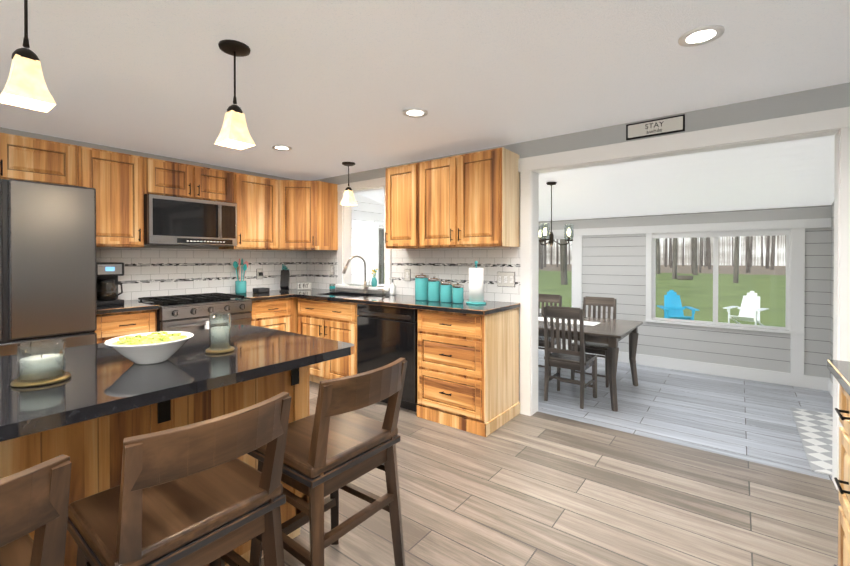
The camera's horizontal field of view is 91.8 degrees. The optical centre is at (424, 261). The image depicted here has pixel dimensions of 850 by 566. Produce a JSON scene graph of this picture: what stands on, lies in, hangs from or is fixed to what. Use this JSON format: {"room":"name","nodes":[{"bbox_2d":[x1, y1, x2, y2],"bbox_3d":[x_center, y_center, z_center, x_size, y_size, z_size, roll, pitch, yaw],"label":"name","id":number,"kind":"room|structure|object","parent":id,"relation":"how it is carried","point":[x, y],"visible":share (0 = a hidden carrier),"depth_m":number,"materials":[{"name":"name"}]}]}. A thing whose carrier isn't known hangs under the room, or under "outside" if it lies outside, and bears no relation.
{"room":"kitchen","nodes":[
{"label":"kitchen","id":0,"kind":"room"},
{"bbox_2d":[0,127,294,300],"bbox_3d":[-2.954,0.141,3.448,0.120,2.285,4.620,0,1,37],"label":"wall","id":1,"kind":"structure","parent":0,"point":[56,139],"depth_m":3.83,"materials":[{"name":"grey paint"}]},
{"bbox_2d":[0,132,79,185],"bbox_3d":[-3.076,-0.729,2.906,0.331,0.330,0.916,0,1,37],"label":"upper cabinet","id":2,"kind":"object","parent":1,"relation":"attached to","point":[21,157],"depth_m":2.99,"materials":[{"name":"brown wood"}]},
{"bbox_2d":[80,146,147,247],"bbox_3d":[-2.662,-0.510,3.450,0.331,0.775,0.440,0,1,37],"label":"upper cabinet","id":3,"kind":"object","parent":1,"relation":"attached to","point":[120,180],"depth_m":3.37,"materials":[{"name":"brown wood"}]},
{"bbox_2d":[148,158,231,202],"bbox_3d":[-2.289,-0.742,3.935,0.331,0.318,0.782,0,1,37],"label":"upper cabinet","id":4,"kind":"object","parent":1,"relation":"attached to","point":[168,178],"depth_m":3.80,"materials":[{"name":"brown wood"}]},
{"bbox_2d":[144,194,236,246],"bbox_3d":[-2.246,-0.365,3.904,0.439,0.426,0.775,0,1,37],"label":"over-the-range microwave","id":5,"kind":"object","parent":4,"relation":"attached to","point":[174,221],"visible":1,"depth_m":3.74,"materials":[{"name":"silver plastic"}]},
{"bbox_2d":[96,247,307,300],"bbox_3d":[-2.213,0.110,4.309,0.008,0.474,2.348,0,1,37],"label":"tile backsplash","id":6,"kind":"structure","parent":1,"relation":"attached to","point":[152,272],"depth_m":4.16,"materials":[{"name":"white tile"}]},
{"bbox_2d":[256,269,262,278],"bbox_3d":[-1.879,0.144,4.703,0.043,0.119,0.074,0,1,37],"label":"electrical outlet plate","id":7,"kind":"object","parent":6,"relation":"attached to","point":[259,273],"visible":1,"depth_m":4.70,"materials":[{"name":"white plastic"}]},
{"bbox_2d":[219,172,279,249],"bbox_3d":[-1.862,-0.517,4.460,0.374,0.775,0.563,0,1,37],"label":"upper cabinet","id":8,"kind":"object","parent":1,"relation":"attached to","point":[257,198],"depth_m":4.34,"materials":[{"name":"brown wood"}]},
{"bbox_2d":[280,180,337,250],"bbox_3d":[-1.445,-0.520,4.811,0.610,0.775,0.607,0,1,37],"label":"upper cabinet","id":9,"kind":"object","parent":1,"relation":"attached to","point":[290,215],"depth_m":4.60,"materials":[{"name":"brown wood"}]},
{"bbox_2d":[313,297,352,320],"bbox_3d":[-0.935,0.473,4.181,0.600,0.179,0.006,0,1,37],"label":"drawer","id":10,"kind":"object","parent":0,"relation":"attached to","point":[323,306],"depth_m":4.03,"materials":[{"name":"brown wood"}]},
{"bbox_2d":[352,193,383,284],"bbox_3d":[-0.765,0.059,6.803,0.120,2.800,3.130,0,1,37],"label":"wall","id":11,"kind":"structure","parent":0,"point":[366,212],"depth_m":6.45,"materials":[{"name":"white paint"}]},
{"bbox_2d":[374,220,383,285],"bbox_3d":[-0.413,-0.093,7.149,0.018,1.160,1.310,0,1,37],"label":"trim","id":12,"kind":"structure","parent":11,"relation":"attached to","point":[376,256],"depth_m":6.65,"materials":[{"name":"white"}]},
{"bbox_2d":[378,226,383,285],"bbox_3d":[-0.468,-0.087,7.191,0.040,0.988,1.126,0,1,37],"label":"window","id":13,"kind":"structure","parent":11,"relation":"in","point":[380,284],"depth_m":6.84,"materials":[{"name":"white"}]},
{"bbox_2d":[0,0,849,180],"bbox_3d":[-0.773,-1.051,1.847,5.520,0.120,4.740,0,1,37],"label":"ceiling","id":14,"kind":"structure","parent":0,"point":[325,88],"depth_m":2.13,"materials":[{"name":"white paint"}]},
{"bbox_2d":[0,0,55,111],"bbox_3d":[-1.352,-0.762,1.396,0.136,0.450,0.136,0,1,37],"label":"pendant light","id":15,"kind":"object","parent":14,"relation":"hanging from","point":[25,86],"visible":1,"depth_m":1.38,"materials":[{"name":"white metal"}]},
{"bbox_2d":[214,40,254,149],"bbox_3d":[-0.880,-0.766,1.906,0.136,0.450,0.136,0,1,37],"label":"pendant light","id":16,"kind":"object","parent":14,"relation":"hanging from","point":[234,133],"visible":0.98,"depth_m":1.89,"materials":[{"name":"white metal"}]},
{"bbox_2d":[272,145,291,150],"bbox_3d":[-1.260,-1.000,3.630,0.170,0.006,0.170,0,1,37],"label":"recessed light","id":17,"kind":"object","parent":14,"relation":"in","point":[282,147],"visible":1,"depth_m":3.62,"materials":[{"name":"white"}]},
{"bbox_2d":[340,162,357,205],"bbox_3d":[-0.783,-0.795,4.223,0.136,0.424,0.136,0,1,37],"label":"pendant light","id":18,"kind":"object","parent":14,"relation":"hanging from","point":[348,199],"visible":1,"depth_m":4.20,"materials":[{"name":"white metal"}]},
{"bbox_2d":[402,108,427,117],"bbox_3d":[-0.066,-0.994,2.755,0.170,0.006,0.170,0,1,37],"label":"recessed light","id":19,"kind":"object","parent":14,"relation":"in","point":[414,112],"visible":0.98,"depth_m":2.75,"materials":[{"name":"white"}]},
{"bbox_2d":[678,25,724,46],"bbox_3d":[1.209,-0.987,1.805,0.170,0.006,0.170,0,1,37],"label":"recessed light","id":20,"kind":"object","parent":14,"relation":"in","point":[702,35],"visible":1,"depth_m":1.80,"materials":[{"name":"white"}]},
{"bbox_2d":[261,381,840,565],"bbox_3d":[-0.773,1.394,1.865,5.520,0.200,4.740,0,1,37],"label":"floor","id":21,"kind":"structure","parent":0,"point":[537,488],"depth_m":2.19,"materials":[{"name":"laminate"}]},
{"bbox_2d":[0,454,71,565],"bbox_3d":[-0.998,0.846,0.774,0.498,0.915,0.475,0,1,37],"label":"stool","id":22,"kind":"object","parent":21,"relation":"on","point":[35,498],"visible":1,"depth_m":0.80,"materials":[{"name":"brown wood"}]},
{"bbox_2d":[0,178,96,356],"bbox_3d":[-2.890,0.382,2.773,0.796,1.812,0.906,0,1,37],"label":"refrigerator","id":23,"kind":"object","parent":21,"relation":"on","point":[48,288],"visible":0.75,"depth_m":2.68,"materials":[{"name":"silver metal"}]},
{"bbox_2d":[95,300,158,343],"bbox_3d":[-2.540,0.819,3.365,0.638,0.930,0.442,0,1,37],"label":"base cabinet","id":24,"kind":"object","parent":21,"relation":"on","point":[129,317],"visible":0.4,"depth_m":3.19,"materials":[{"name":"brown wood"}]},
{"bbox_2d":[96,262,123,305],"bbox_3d":[-2.633,0.180,3.399,0.250,0.345,0.212,0,1,37],"label":"coffee maker","id":25,"kind":"object","parent":24,"relation":"on","point":[107,275],"visible":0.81,"depth_m":3.35,"materials":[{"name":"black plastic"}]},
{"bbox_2d":[0,325,353,565],"bbox_3d":[-1.270,0.833,1.296,0.944,0.930,2.000,0,1,37],"label":"kitchen island","id":26,"kind":"object","parent":21,"relation":"on","point":[96,408],"visible":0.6,"depth_m":1.36,"materials":[{"name":"black stone"}]},
{"bbox_2d":[10,339,70,387],"bbox_3d":[-1.179,0.309,1.268,0.138,0.118,0.138,0,1,37],"label":"candle","id":27,"kind":"object","parent":26,"relation":"on","point":[37,369],"visible":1,"depth_m":1.24,"materials":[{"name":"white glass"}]},
{"bbox_2d":[104,331,193,364],"bbox_3d":[-1.005,0.318,1.512,0.275,0.096,0.275,0,1,37],"label":"salad bowl","id":28,"kind":"object","parent":26,"relation":"on","point":[148,348],"visible":1,"depth_m":1.45,"materials":[{"name":"white ceramic"}]},
{"bbox_2d":[205,312,234,353],"bbox_3d":[-0.835,0.288,1.677,0.108,0.155,0.108,0,1,37],"label":"candle","id":29,"kind":"object","parent":26,"relation":"on","point":[219,340],"visible":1,"depth_m":1.65,"materials":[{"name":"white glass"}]},
{"bbox_2d":[67,392,291,565],"bbox_3d":[-0.685,0.843,1.176,0.487,0.915,0.455,0,1,37],"label":"stool","id":30,"kind":"object","parent":21,"relation":"on","point":[197,494],"visible":0.98,"depth_m":1.08,"materials":[{"name":"brown wood"}]},
{"bbox_2d":[138,293,251,331],"bbox_3d":[-2.132,0.794,3.825,0.726,0.932,0.778,0,1,37],"label":"range","id":31,"kind":"object","parent":21,"relation":"on","point":[187,313],"visible":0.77,"depth_m":3.60,"materials":[{"name":"silver metal"}]},
{"bbox_2d":[233,293,292,332],"bbox_3d":[-1.794,0.829,4.367,0.606,0.895,0.479,0,1,37],"label":"base cabinet","id":32,"kind":"object","parent":21,"relation":"on","point":[269,310],"depth_m":4.20,"materials":[{"name":"brown wood"}]},
{"bbox_2d":[233,258,247,293],"bbox_3d":[-1.989,0.156,4.447,0.153,0.379,0.154,0,1,37],"label":"utensil crock","id":33,"kind":"object","parent":32,"relation":"on","point":[240,286],"visible":1,"depth_m":4.41,"materials":[{"name":"teal ceramic"}]},
{"bbox_2d":[253,287,269,292],"bbox_3d":[-1.819,0.320,4.570,0.122,0.050,0.140,0,1,37],"label":"dock","id":34,"kind":"object","parent":32,"relation":"on","point":[260,290],"visible":1,"depth_m":4.52,"materials":[{"name":"black plastic"}]},
{"bbox_2d":[285,289,336,316],"bbox_3d":[-1.478,0.826,4.780,0.606,0.895,0.713,0,1,37],"label":"base cabinet","id":35,"kind":"object","parent":21,"relation":"on","point":[302,299],"depth_m":4.34,"materials":[{"name":"brown wood"}]},
{"bbox_2d":[279,264,289,291],"bbox_3d":[-1.627,0.186,4.783,0.090,0.315,0.261,0,0,-13],"label":"knife block","id":36,"kind":"object","parent":35,"relation":"on","point":[284,279],"visible":1,"depth_m":4.75,"materials":[{"name":"black plastic"}]},
{"bbox_2d":[297,282,311,289],"bbox_3d":[-1.454,0.294,4.957,0.170,0.095,0.030,0,0,-13],"label":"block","id":37,"kind":"object","parent":35,"relation":"on","point":[304,285],"visible":1,"depth_m":4.95,"materials":[{"name":"grey"}]},
{"bbox_2d":[329,284,334,291],"bbox_3d":[-1.062,0.301,4.722,0.069,0.085,0.069,0,1,37],"label":"mug","id":38,"kind":"object","parent":35,"relation":"on","point":[332,287],"visible":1,"depth_m":4.70,"materials":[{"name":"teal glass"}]},
{"bbox_2d":[293,313,356,383],"bbox_3d":[-0.817,0.932,4.342,0.915,0.690,0.606,0,1,37],"label":"base cabinet","id":39,"kind":"object","parent":21,"relation":"on","point":[332,328],"depth_m":4.06,"materials":[{"name":"brown wood"}]},
{"bbox_2d":[342,255,384,294],"bbox_3d":[-0.639,0.141,4.308,0.378,0.411,0.292,0,1,37],"label":"faucet","id":40,"kind":"object","parent":39,"relation":"on","point":[365,282],"visible":0.98,"depth_m":4.42,"materials":[{"name":"silver metal"}]},
{"bbox_2d":[389,278,395,294],"bbox_3d":[-0.336,0.261,4.255,0.060,0.172,0.070,0,1,37],"label":"soap dispenser","id":41,"kind":"object","parent":39,"relation":"on","point":[392,289],"visible":1,"depth_m":4.24,"materials":[{"name":"white"}]},
{"bbox_2d":[247,358,407,565],"bbox_3d":[-0.363,0.840,1.597,0.487,0.915,0.455,0,1,37],"label":"stool","id":42,"kind":"object","parent":21,"relation":"on","point":[334,444],"visible":0.88,"depth_m":1.48,"materials":[{"name":"brown wood"}]},
{"bbox_2d":[357,304,421,411],"bbox_3d":[-0.174,0.834,3.847,0.693,0.893,0.611,0,1,37],"label":"dishwasher","id":43,"kind":"object","parent":21,"relation":"on","point":[386,335],"visible":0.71,"depth_m":3.58,"materials":[{"name":"black plastic"}]},
{"bbox_2d":[413,301,519,436],"bbox_3d":[0.360,0.836,3.441,0.636,0.895,0.606,0,1,37],"label":"base cabinet","id":44,"kind":"object","parent":21,"relation":"on","point":[467,367],"depth_m":3.20,"materials":[{"name":"brown wood"}]},
{"bbox_2d":[415,273,428,300],"bbox_3d":[-0.029,0.228,3.742,0.129,0.245,0.129,0,1,37],"label":"canister","id":45,"kind":"object","parent":44,"relation":"on","point":[421,287],"visible":0.98,"depth_m":3.69,"materials":[{"name":"teal ceramic"}]},
{"bbox_2d":[428,276,440,301],"bbox_3d":[0.082,0.241,3.657,0.116,0.220,0.116,0,1,37],"label":"canister","id":46,"kind":"object","parent":44,"relation":"on","point":[434,289],"visible":0.96,"depth_m":3.61,"materials":[{"name":"teal ceramic"}]},
{"bbox_2d":[440,279,452,301],"bbox_3d":[0.185,0.254,3.579,0.108,0.195,0.108,0,1,37],"label":"canister","id":47,"kind":"object","parent":44,"relation":"on","point":[446,290],"visible":1,"depth_m":3.53,"materials":[{"name":"teal ceramic"}]},
{"bbox_2d":[452,282,463,302],"bbox_3d":[0.281,0.265,3.506,0.100,0.175,0.100,0,1,37],"label":"canister","id":48,"kind":"object","parent":44,"relation":"on","point":[457,292],"visible":1,"depth_m":3.47,"materials":[{"name":"teal ceramic"}]},
{"bbox_2d":[466,261,486,304],"bbox_3d":[0.430,0.172,3.454,0.170,0.360,0.170,0,1,37],"label":"paper towel holder","id":49,"kind":"object","parent":44,"relation":"on","point":[476,285],"visible":1,"depth_m":3.40,"materials":[{"name":"white paper"}]},
{"bbox_2d":[831,363,849,565],"bbox_3d":[1.607,0.852,1.129,0.606,0.895,0.544,0,1,37],"label":"base cabinet","id":50,"kind":"object","parent":21,"relation":"on","point":[839,370],"depth_m":1.42,"materials":[{"name":"brown wood"}]},
{"bbox_2d":[313,82,849,401],"bbox_3d":[0.630,0.139,3.691,5.520,2.285,0.120,0,1,37],"label":"wall","id":51,"kind":"structure","parent":0,"point":[814,100],"depth_m":2.70,"materials":[{"name":"grey paint"}]},
{"bbox_2d":[308,250,337,289],"bbox_3d":[-1.260,0.104,5.053,0.558,0.474,0.008,0,1,37],"label":"tile backsplash","id":52,"kind":"structure","parent":51,"relation":"attached to","point":[319,262],"depth_m":5.05,"materials":[{"name":"white tile"}]},
{"bbox_2d":[330,265,333,274],"bbox_3d":[-1.117,0.103,4.929,0.074,0.119,0.015,0,1,37],"label":"electrical outlet plate","id":53,"kind":"object","parent":52,"relation":"attached to","point":[331,269],"visible":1,"depth_m":4.92,"materials":[{"name":"white plastic"}]},
{"bbox_2d":[333,293,340,300],"bbox_3d":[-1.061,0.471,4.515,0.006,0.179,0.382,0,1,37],"label":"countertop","id":54,"kind":"structure","parent":51,"relation":"attached to","point":[338,298],"depth_m":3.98,"materials":[{"name":"black stone"}]},
{"bbox_2d":[341,293,368,300],"bbox_3d":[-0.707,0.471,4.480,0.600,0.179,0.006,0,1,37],"label":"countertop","id":55,"kind":"structure","parent":51,"relation":"attached to","point":[343,298],"depth_m":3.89,"materials":[{"name":"black stone"}]},
{"bbox_2d":[335,177,390,293],"bbox_3d":[-0.671,-0.278,4.645,0.870,1.244,0.180,0,1,37],"label":"window","id":56,"kind":"structure","parent":51,"relation":"in","point":[345,226],"depth_m":4.81,"materials":[{"name":"white wood"}]},
{"bbox_2d":[371,269,377,286],"bbox_3d":[-0.551,0.176,4.487,0.084,0.198,0.064,0,1,37],"label":"flower vase","id":57,"kind":"object","parent":56,"relation":"on","point":[374,282],"visible":1,"depth_m":4.47,"materials":[{"name":"teal glass"}]},
{"bbox_2d":[353,297,380,320],"bbox_3d":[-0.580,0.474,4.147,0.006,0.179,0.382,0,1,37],"label":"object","id":58,"kind":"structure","parent":51,"relation":"attached to","point":[372,300],"depth_m":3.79,"materials":[{"name":"white"}]},
{"bbox_2d":[385,147,519,248],"bbox_3d":[0.192,-0.511,3.713,1.250,0.775,0.363,0,1,37],"label":"upper cabinet","id":59,"kind":"object","parent":51,"relation":"attached to","point":[470,200],"visible":1,"depth_m":3.49,"materials":[{"name":"brown wood"}]},
{"bbox_2d":[392,247,519,302],"bbox_3d":[0.231,0.112,3.913,1.455,0.474,0.008,0,1,37],"label":"tile backsplash","id":60,"kind":"structure","parent":51,"relation":"attached to","point":[453,265],"depth_m":3.83,"materials":[{"name":"white tile"}]},
{"bbox_2d":[404,269,410,280],"bbox_3d":[-0.183,0.140,4.215,0.079,0.124,0.015,0,1,37],"label":"switch plate","id":61,"kind":"object","parent":60,"relation":"attached to","point":[407,274],"visible":1,"depth_m":4.21,"materials":[{"name":"white plastic"}]},
{"bbox_2d":[497,272,514,286],"bbox_3d":[0.695,0.154,3.544,0.169,0.129,0.015,0,1,37],"label":"switch plate","id":62,"kind":"object","parent":60,"relation":"attached to","point":[505,279],"visible":1,"depth_m":3.54,"materials":[{"name":"white plastic"}]},
{"bbox_2d":[626,114,684,139],"bbox_3d":[1.594,-0.929,2.861,0.360,0.112,0.015,0,1,37],"label":"sign","id":63,"kind":"object","parent":51,"relation":"attached to","point":[661,126],"visible":1,"depth_m":2.85,"materials":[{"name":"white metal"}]},
{"bbox_2d":[518,107,849,491],"bbox_3d":[1.649,0.315,2.909,2.060,2.345,0.166,0,1,37],"label":"door frame","id":64,"kind":"structure","parent":51,"relation":"attached to","point":[836,122],"depth_m":2.70,"materials":[{"name":"white"}]},
{"bbox_2d":[357,135,834,220],"bbox_3d":[1.517,-0.972,5.155,5.740,0.711,3.296,0,1,37],"label":"ceiling","id":65,"kind":"structure","parent":0,"point":[797,173],"depth_m":4.53,"materials":[{"name":"white paint"}]},
{"bbox_2d":[539,182,573,245],"bbox_3d":[1.488,-0.564,4.905,0.461,0.763,0.414,0,1,37],"label":"chandelier","id":66,"kind":"object","parent":65,"relation":"hanging from","point":[549,238],"visible":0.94,"depth_m":4.90,"materials":[{"name":"brown metal"}]},
{"bbox_2d":[539,205,830,377],"bbox_3d":[2.454,0.352,6.389,5.740,2.220,0.120,0,1,37],"label":"wall","id":67,"kind":"structure","parent":0,"point":[614,266],"depth_m":5.41,"materials":[{"name":"grey wood"}]},
{"bbox_2d":[539,237,572,310],"bbox_3d":[1.608,0.209,7.035,1.846,1.198,0.040,0,1,37],"label":"dining room window","id":68,"kind":"structure","parent":67,"relation":"in","point":[559,238],"depth_m":6.58,"materials":[{"name":"white"}]},
{"bbox_2d":[538,218,825,390],"bbox_3d":[2.443,0.480,6.376,5.500,1.965,0.155,0,1,37],"label":"trim","id":69,"kind":"structure","parent":67,"relation":"attached to","point":[796,377],"depth_m":5.16,"materials":[{"name":"white wood"}]},
{"bbox_2d":[653,230,789,329],"bbox_3d":[3.778,0.221,5.354,1.436,1.198,0.075,0,1,37],"label":"dining room window","id":70,"kind":"structure","parent":67,"relation":"in","point":[715,235],"depth_m":5.34,"materials":[{"name":"white"}]},
{"bbox_2d":[538,350,832,479],"bbox_3d":[1.503,1.531,5.154,5.740,0.120,3.250,0,1,37],"label":"floor","id":71,"kind":"structure","parent":0,"point":[748,420],"depth_m":4.14,"materials":[{"name":"laminate"}]},
{"bbox_2d":[538,294,561,374],"bbox_3d":[1.560,0.963,5.537,0.444,1.014,0.484,0,1,37],"label":"dining chair","id":72,"kind":"object","parent":71,"relation":"on","point":[551,299],"visible":0.27,"depth_m":5.63,"materials":[{"name":"brown wood"}]},
{"bbox_2d":[543,306,596,408],"bbox_3d":[1.551,0.970,4.406,0.444,1.014,0.484,0,1,37],"label":"dining chair","id":73,"kind":"object","parent":71,"relation":"on","point":[581,361],"visible":1,"depth_m":4.27,"materials":[{"name":"brown wood"}]},
{"bbox_2d":[538,313,642,411],"bbox_3d":[1.576,1.094,4.941,1.670,0.763,1.155,0,1,37],"label":"dining table","id":74,"kind":"object","parent":71,"relation":"on","point":[611,333],"visible":0.46,"depth_m":4.34,"materials":[{"name":"brown wood"}]},
{"bbox_2d":[538,317,599,325],"bbox_3d":[1.638,0.711,4.913,0.800,0.003,0.280,0,1,37],"label":"table runner","id":75,"kind":"object","parent":74,"relation":"on","point":[578,322],"visible":0.54,"depth_m":4.79,"materials":[{"name":"white fabric"}]},
{"bbox_2d":[571,296,616,386],"bbox_3d":[2.108,0.966,5.118,0.444,1.014,0.484,0,1,37],"label":"dining chair","id":76,"kind":"object","parent":71,"relation":"on","point":[600,349],"visible":0.38,"depth_m":5.17,"materials":[{"name":"brown wood"}]},
{"bbox_2d":[790,407,832,475],"bbox_3d":[3.346,1.477,3.424,0.350,0.012,1.540,0,1,37],"label":"dining rug","id":77,"kind":"object","parent":71,"relation":"on","point":[815,429],"visible":0.54,"depth_m":3.46,"materials":[{"name":"grey fabric"}]},
{"bbox_2d":[830,201,833,380],"bbox_3d":[3.699,0.084,3.389,0.120,2.800,3.130,0,1,37],"label":"wall","id":78,"kind":"structure","parent":0,"point":[832,280],"depth_m":4.60,"materials":[{"name":"grey paint"}]},
{"bbox_2d":[826,218,832,396],"bbox_3d":[3.633,0.501,3.418,0.016,1.965,3.090,0,1,37],"label":"trim","id":79,"kind":"structure","parent":78,"relation":"attached to","point":[829,383],"depth_m":4.66,"materials":[{"name":"white wood"}]},
{"label":"outside","id":80,"kind":"structure","parent":0,"visible":0},
{"bbox_2d":[538,264,785,326],"bbox_3d":[37.983,1.485,56.890,320.000,0.001,170.000,0,1,37],"label":"lawn","id":81,"kind":"structure","parent":80,"point":[745,286],"depth_m":25.07,"materials":[{"name":"green plant"}]},
{"bbox_2d":[378,226,774,284],"bbox_3d":[29.556,-10.098,70.560,192.772,22.993,114.059,0,1,37],"label":"trees","id":82,"kind":"object","parent":81,"relation":"on","point":[673,264],"depth_m":53.75,"materials":[{"name":"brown plant"}]},
{"bbox_2d":[657,290,698,319],"bbox_3d":[6.765,1.307,11.115,0.808,1.009,1.060,0,0,17],"label":"chair","id":83,"kind":"object","parent":81,"relation":"on","point":[668,302],"depth_m":11.30,"materials":[{"name":"blue"}]},
{"bbox_2d":[677,275,692,279],"bbox_3d":[23.193,1.453,36.727,1.200,0.350,1.170,0,1,37],"label":"fire pit","id":84,"kind":"object","parent":81,"relation":"on","point":[685,277],"depth_m":36.28,"materials":[{"name":"grey stone"}]},
{"bbox_2d":[723,291,768,325],"bbox_3d":[8.594,1.310,10.977,1.056,1.000,0.800,0,1,-38],"label":"chair","id":85,"kind":"object","parent":81,"relation":"on","point":[754,316],"depth_m":11.07,"materials":[{"name":"white wood"}]},
{"bbox_2d":[543,235,785,265],"bbox_3d":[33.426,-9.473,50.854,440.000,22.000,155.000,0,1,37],"label":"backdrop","id":86,"kind":"structure","parent":80,"point":[780,251],"depth_m":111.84,"materials":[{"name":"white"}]}
]}

